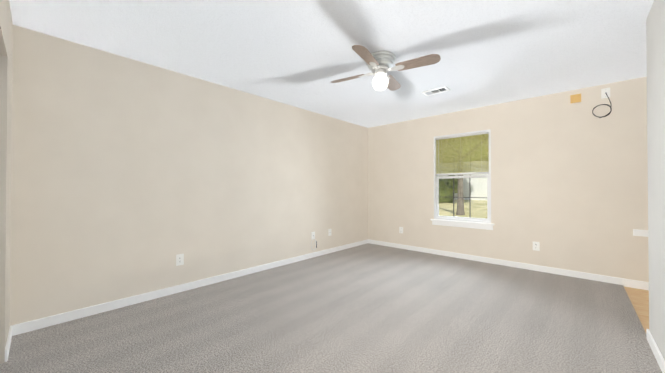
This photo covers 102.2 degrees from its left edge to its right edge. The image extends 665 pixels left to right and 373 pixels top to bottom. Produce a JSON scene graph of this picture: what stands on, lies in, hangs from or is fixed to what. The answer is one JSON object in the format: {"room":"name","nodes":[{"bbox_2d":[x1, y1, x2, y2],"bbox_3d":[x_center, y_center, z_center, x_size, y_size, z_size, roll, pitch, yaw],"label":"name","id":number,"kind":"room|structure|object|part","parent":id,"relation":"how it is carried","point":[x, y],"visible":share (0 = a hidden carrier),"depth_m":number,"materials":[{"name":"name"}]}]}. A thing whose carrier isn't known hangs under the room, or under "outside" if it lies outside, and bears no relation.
{"room":"empty living room","nodes":[
{"label":"empty living room","id":0,"kind":"room"},
{"bbox_2d":[0,0,12,363],"bbox_3d":[-1.199,-0.064,0.819,3.670,2.440,0.120,0,-1,42],"label":"wall","id":1,"kind":"structure","parent":0,"point":[6,36],"depth_m":1.61,"materials":[{"name":"paint"}]},
{"bbox_2d":[5,324,16,361],"bbox_3d":[-2.324,1.124,1.928,0.440,0.082,0.017,0,-1,42],"label":"baseboard","id":2,"kind":"structure","parent":1,"relation":"attached to","point":[13,328],"depth_m":1.96,"materials":[{"name":"white wood"}]},
{"bbox_2d":[10,25,367,325],"bbox_3d":[-1.154,-0.040,3.680,0.120,2.440,5.770,0,-1,42],"label":"wall","id":3,"kind":"structure","parent":0,"point":[130,177],"depth_m":2.78,"materials":[{"name":"paint"}]},
{"bbox_2d":[176,254,183,265],"bbox_3d":[-1.696,0.814,2.983,0.007,0.122,0.078,0,-1,42],"label":"electrical outlet","id":4,"kind":"object","parent":3,"relation":"attached to","point":[179,259],"visible":1,"depth_m":2.98,"materials":[{"name":"white plastic"}]},
{"bbox_2d":[17,239,368,334],"bbox_3d":[-0.882,1.141,3.869,0.013,0.082,4.830,0,-1,42],"label":"baseboard","id":5,"kind":"structure","parent":3,"relation":"attached to","point":[28,326],"depth_m":2.79,"materials":[{"name":"white wood"}]},
{"bbox_2d":[311,232,316,249],"bbox_3d":[-0.314,0.912,4.485,0.026,0.302,0.136,0,-1,42],"label":"outlet","id":6,"kind":"object","parent":3,"relation":"attached to","point":[312,235],"visible":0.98,"depth_m":4.48,"materials":[{"name":"white plastic"}]},
{"bbox_2d":[0,243,661,372],"bbox_3d":[0.202,1.194,2.434,3.790,0.050,5.770,0,-1,42],"label":"floor carpet","id":7,"kind":"object","parent":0,"point":[369,308],"visible":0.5,"depth_m":2.24,"materials":[{"name":"grey carpet"}]},
{"bbox_2d":[9,0,653,127],"bbox_3d":[0.800,-1.325,1.909,5.410,0.100,5.770,0,-1,42],"label":"ceiling","id":8,"kind":"structure","parent":0,"point":[302,54],"depth_m":2.38,"materials":[{"name":"white paint"}]},
{"bbox_2d":[331,45,440,90],"bbox_3d":[0.475,-1.111,2.664,0.836,0.314,0.836,0,-1,-15],"label":"ceiling fan","id":9,"kind":"object","parent":8,"relation":"hanging from","point":[379,64],"visible":1,"depth_m":2.56,"materials":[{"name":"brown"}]},
{"bbox_3d":[0.475,-1.028,2.663,0.156,0.147,0.156,0,-1,30],"label":"light globe","id":10,"kind":"part","parent":9,"relation":"part of","materials":[{"name":"white glass"}]},
{"bbox_2d":[422,86,449,95],"bbox_3d":[1.362,-1.255,3.541,0.310,0.011,0.175,0,-1,42],"label":"ceiling vent","id":11,"kind":"object","parent":8,"relation":"in","point":[436,91],"visible":1,"depth_m":3.53,"materials":[{"name":"white metal"}]},
{"bbox_2d":[368,77,648,281],"bbox_3d":[2.748,-0.038,3.945,5.290,2.440,0.120,0,-1,42],"label":"wall","id":12,"kind":"structure","parent":0,"point":[569,185],"depth_m":3.71,"materials":[{"name":"paint"}]},
{"bbox_2d":[430,129,493,229],"bbox_3d":[2.142,-0.106,4.468,0.980,1.555,0.165,0,-1,42],"label":"window unit","id":13,"kind":"structure","parent":12,"relation":"in","point":[469,222],"depth_m":4.43,"materials":[{"name":"white plastic"}]},
{"bbox_3d":[2.182,-0.495,4.516,0.830,0.715,0.025,0,-1,42],"label":"sash","id":14,"kind":"part","parent":13,"relation":"part of","materials":[{"name":"white plastic"}]},
{"bbox_3d":[2.162,0.182,4.488,0.830,0.720,0.025,0,-1,42],"label":"sash","id":15,"kind":"part","parent":13,"relation":"part of","materials":[{"name":"white plastic"}]},
{"bbox_2d":[439,139,487,162],"bbox_3d":[8.099,-2.446,15.519,18.874,6.731,5.644,0,-1,42],"label":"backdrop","id":16,"kind":"object","parent":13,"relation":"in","point":[463,153],"depth_m":14.01,"materials":[{"name":"green plant"}]},
{"bbox_2d":[369,239,648,290],"bbox_3d":[2.657,1.147,3.925,5.170,0.094,0.017,0,-1,42],"label":"baseboard","id":17,"kind":"structure","parent":12,"relation":"attached to","point":[630,283],"depth_m":3.78,"materials":[{"name":"white wood"}]},
{"bbox_2d":[533,241,539,250],"bbox_3d":[2.851,0.836,3.757,0.078,0.122,0.007,0,-1,42],"label":"electrical outlet","id":18,"kind":"object","parent":12,"relation":"attached to","point":[536,246],"visible":1,"depth_m":3.75,"materials":[{"name":"white plastic"}]},
{"bbox_2d":[570,94,580,102],"bbox_3d":[3.155,-1.144,3.484,0.110,0.108,0.026,0,-1,42],"label":"box","id":19,"kind":"object","parent":12,"relation":"attached to","point":[575,98],"visible":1,"depth_m":3.48,"materials":[{"name":"orange plastic"}]},
{"bbox_2d":[592,88,611,117],"bbox_3d":[3.330,-1.029,3.318,0.169,0.363,0.034,0,-1,42],"label":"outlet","id":20,"kind":"object","parent":12,"relation":"attached to","point":[605,92],"visible":1,"depth_m":3.30,"materials":[{"name":"white"}]},
{"bbox_3d":[3.363,-1.150,3.300,0.078,0.122,0.017,0,-1,42],"label":"plate","id":21,"kind":"part","parent":20,"relation":"part of","materials":[{"name":"white plastic"}]},
{"bbox_2d":[633,229,647,236],"bbox_3d":[3.693,0.537,2.984,0.465,0.075,0.019,0,-1,42],"label":"cleat","id":22,"kind":"object","parent":12,"relation":"attached to","point":[637,232],"visible":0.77,"depth_m":3.10,"materials":[{"name":"white"}]},
{"bbox_2d":[624,287,648,331],"bbox_3d":[3.531,1.197,2.070,1.620,0.038,1.820,0,-1,42],"label":"floor","id":23,"kind":"structure","parent":0,"point":[639,299],"depth_m":2.74,"materials":[{"name":"brown wood"}]},
{"bbox_2d":[646,0,664,359],"bbox_3d":[1.074,-0.067,0.499,0.120,2.440,4.070,0,-1,42],"label":"wall","id":24,"kind":"structure","parent":0,"point":[655,38],"depth_m":1.73,"materials":[{"name":"paint"}]},
{"bbox_2d":[646,329,664,372],"bbox_3d":[1.300,1.121,0.832,0.017,0.094,3.283,0,-1,42],"label":"baseboard","id":25,"kind":"structure","parent":24,"relation":"attached to","point":[660,360],"depth_m":1.81,"materials":[{"name":"white wood"}]},
{"label":"outside","id":26,"kind":"structure","parent":0,"visible":0},
{"bbox_2d":[439,192,486,218],"bbox_3d":[17.301,1.165,23.822,60.000,0.870,48.880,0,-1,42],"label":"grass","id":27,"kind":"structure","parent":26,"point":[478,210],"depth_m":10.36,"materials":[{"name":"beige plant"}]},
{"bbox_2d":[439,175,457,202],"bbox_3d":[4.777,0.170,12.460,2.339,1.513,1.088,0,-1,42],"label":"shrub","id":28,"kind":"object","parent":27,"relation":"on","point":[443,195],"depth_m":11.80,"materials":[{"name":"green plant"}]},
{"bbox_2d":[440,161,487,199],"bbox_3d":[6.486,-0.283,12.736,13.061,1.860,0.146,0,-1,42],"label":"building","id":29,"kind":"structure","parent":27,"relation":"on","point":[474,183],"depth_m":12.51,"materials":[{"name":"white"}]},
{"bbox_2d":[442,136,487,214],"bbox_3d":[4.459,-1.699,9.568,5.804,5.462,4.729,0,-1,42],"label":"tree","id":30,"kind":"object","parent":27,"relation":"on","point":[460,193],"depth_m":9.26,"materials":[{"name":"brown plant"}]}
]}

